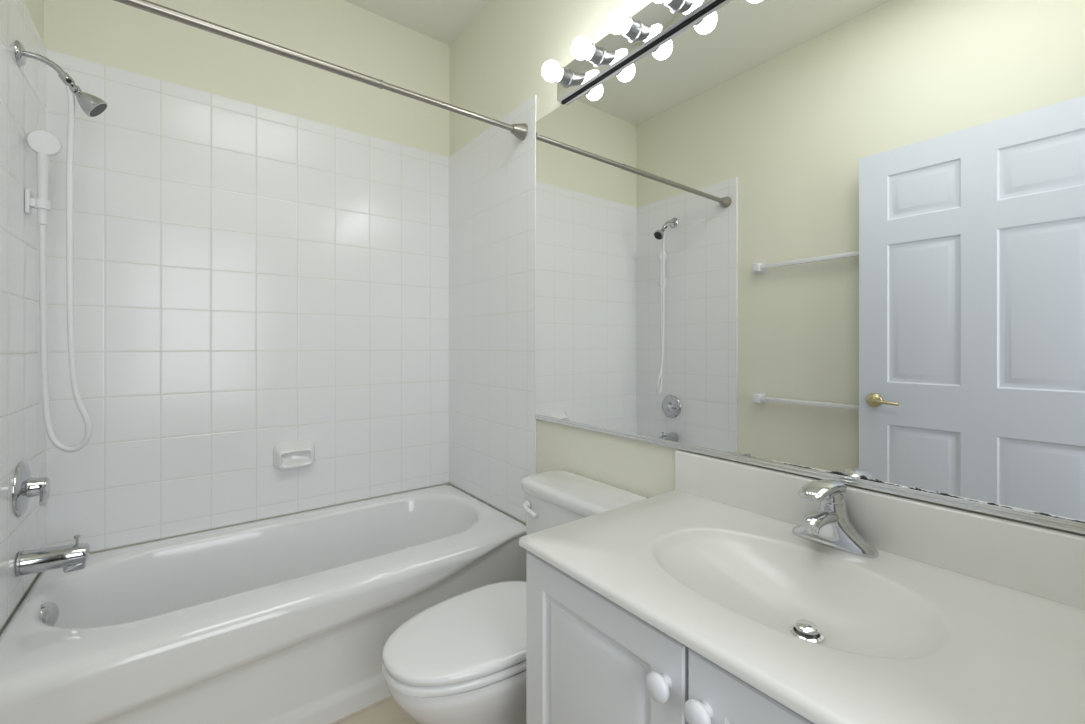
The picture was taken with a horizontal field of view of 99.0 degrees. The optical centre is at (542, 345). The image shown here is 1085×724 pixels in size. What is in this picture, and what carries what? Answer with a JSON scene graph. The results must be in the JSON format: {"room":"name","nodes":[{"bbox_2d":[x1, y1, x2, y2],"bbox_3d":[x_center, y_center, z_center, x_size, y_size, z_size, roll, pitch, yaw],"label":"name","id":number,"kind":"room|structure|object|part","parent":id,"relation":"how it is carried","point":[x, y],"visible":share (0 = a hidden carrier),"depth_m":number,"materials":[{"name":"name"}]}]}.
{"room":"bathroom","nodes":[
{"label":"bathroom","id":0,"kind":"room"},
{"bbox_2d":[0,0,43,633],"bbox_3d":[-0.689,-0.238,0.149,0.120,2.790,3.550,0,0,-37],"label":"wall","id":1,"kind":"structure","parent":0,"point":[35,8],"depth_m":1.51,"materials":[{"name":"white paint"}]},
{"bbox_2d":[0,0,45,629],"bbox_3d":[-1.472,-0.141,1.281,0.008,1.759,0.783,0,0,-37],"label":"tile","id":2,"kind":"structure","parent":1,"relation":"attached to","point":[22,116],"depth_m":1.33,"materials":[{"name":"white tile"}]},
{"bbox_2d":[12,40,106,576],"bbox_3d":[-1.440,-0.100,1.399,0.189,1.549,0.166,0,0,-37],"label":"fittings","id":3,"kind":"object","parent":2,"relation":"attached to","point":[44,145],"visible":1,"depth_m":1.40,"materials":[{"name":"silver metal"}]},
{"bbox_2d":[113,0,527,139],"bbox_3d":[-0.675,-0.891,1.486,1.508,0.082,0.082,0,0,-37],"label":"shower curtain rod","id":4,"kind":"object","parent":2,"relation":"attached to","point":[519,131],"visible":1,"depth_m":1.43,"materials":[{"name":"silver metal"}]},
{"bbox_2d":[44,0,448,553],"bbox_3d":[-1.148,-0.238,2.106,1.764,2.790,0.120,0,0,-37],"label":"wall","id":5,"kind":"structure","parent":0,"point":[341,33],"depth_m":2.05,"materials":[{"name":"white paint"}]},
{"bbox_2d":[46,49,448,551],"bbox_3d":[-1.109,-0.141,2.055,1.524,1.759,0.008,0,0,-37],"label":"tile","id":6,"kind":"structure","parent":5,"relation":"attached to","point":[254,285],"depth_m":1.91,"materials":[{"name":"white tile"}]},
{"bbox_2d":[273,440,314,469],"bbox_3d":[-1.085,0.480,2.037,0.166,0.120,0.050,0,0,-37],"label":"soap dish","id":7,"kind":"object","parent":6,"relation":"attached to","point":[293,454],"visible":1,"depth_m":2.03,"materials":[{"name":"white ceramic"}]},
{"bbox_2d":[330,696,417,723],"bbox_3d":[-0.035,1.187,0.647,1.764,0.060,3.790,0,0,-37],"label":"floor","id":8,"kind":"structure","parent":0,"point":[389,710],"depth_m":1.45,"materials":[{"name":"tile"}]},
{"bbox_2d":[0,485,526,723],"bbox_3d":[-0.868,0.948,1.739,1.518,0.418,0.797,0,0,-37],"label":"bathtub","id":9,"kind":"object","parent":8,"relation":"on","point":[299,618],"visible":0.85,"depth_m":1.45,"materials":[{"name":"white ceramic"}]},
{"bbox_2d":[382,470,647,723],"bbox_3d":[-0.072,0.807,1.323,0.749,0.700,0.512,0,0,-37],"label":"toilet","id":10,"kind":"object","parent":8,"relation":"on","point":[459,659],"visible":0.44,"depth_m":1.16,"materials":[{"name":"white ceramic"}]},
{"bbox_3d":[-0.162,0.767,1.254,0.523,0.054,0.346,0,0,-37],"label":"seat","id":11,"kind":"part","parent":10,"relation":"part of","materials":[{"name":"white plastic"}]},
{"bbox_3d":[-0.042,0.547,1.552,0.030,0.039,0.091,0,0,-37],"label":"lever","id":12,"kind":"part","parent":10,"relation":"part of","materials":[{"name":"white plastic"}]},
{"bbox_2d":[519,450,1084,723],"bbox_3d":[0.423,0.717,0.821,0.578,0.879,0.854,0,0,-37],"label":"bathroom vanity","id":13,"kind":"object","parent":8,"relation":"on","point":[710,590],"visible":1,"depth_m":0.79,"materials":[{"name":"white paint"}]},
{"bbox_3d":[0.196,0.509,0.668,0.032,0.040,0.108,0,0,-37],"label":"knob","id":14,"kind":"part","parent":13,"relation":"part of","materials":[{"name":"white ceramic"}]},
{"bbox_2d":[792,479,878,558],"bbox_3d":[0.568,0.343,0.936,0.140,0.131,0.158,0,0,-37],"label":"faucet","id":15,"kind":"object","parent":13,"relation":"on","point":[833,520],"depth_m":0.94,"materials":[{"name":"silver metal"}]},
{"bbox_2d":[344,0,488,45],"bbox_3d":[-0.035,-1.663,0.647,1.764,0.060,3.790,0,0,-37],"label":"ceiling","id":16,"kind":"structure","parent":0,"point":[445,21],"depth_m":2.28,"materials":[{"name":"white paint"}]},
{"bbox_2d":[449,0,1084,535],"bbox_3d":[0.618,-0.238,1.145,0.120,2.790,3.550,0,0,-37],"label":"wall","id":17,"kind":"structure","parent":0,"point":[501,52],"depth_m":1.85,"materials":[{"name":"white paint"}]},
{"bbox_2d":[449,95,534,522],"bbox_3d":[-0.267,-0.141,2.200,0.008,1.759,0.783,0,0,-37],"label":"tile","id":18,"kind":"structure","parent":17,"relation":"attached to","point":[491,315],"depth_m":2.14,"materials":[{"name":"white tile"}]},
{"bbox_2d":[535,95,536,473],"bbox_3d":[-0.630,-0.141,1.427,1.524,1.759,0.006,0,0,-37],"label":"tiled wall","id":19,"kind":"structure","parent":17,"relation":"attached to","point":[535,292],"depth_m":1.88,"materials":[{"name":"white tile"}]},
{"bbox_2d":[542,0,723,103],"bbox_3d":[0.395,-0.968,1.220,0.142,0.113,1.230,0,0,-37],"label":"sconce","id":20,"kind":"object","parent":17,"relation":"attached to","point":[627,39],"visible":1,"depth_m":1.46,"materials":[{"name":"silver metal"}]},
{"bbox_2d":[535,0,1084,533],"bbox_3d":[0.440,-0.307,1.269,0.010,1.205,1.541,0,0,-37],"label":"mirror","id":21,"kind":"object","parent":17,"relation":"attached to","point":[841,240],"visible":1,"depth_m":1.00,"materials":[{"name":"clear glass"}]}
]}

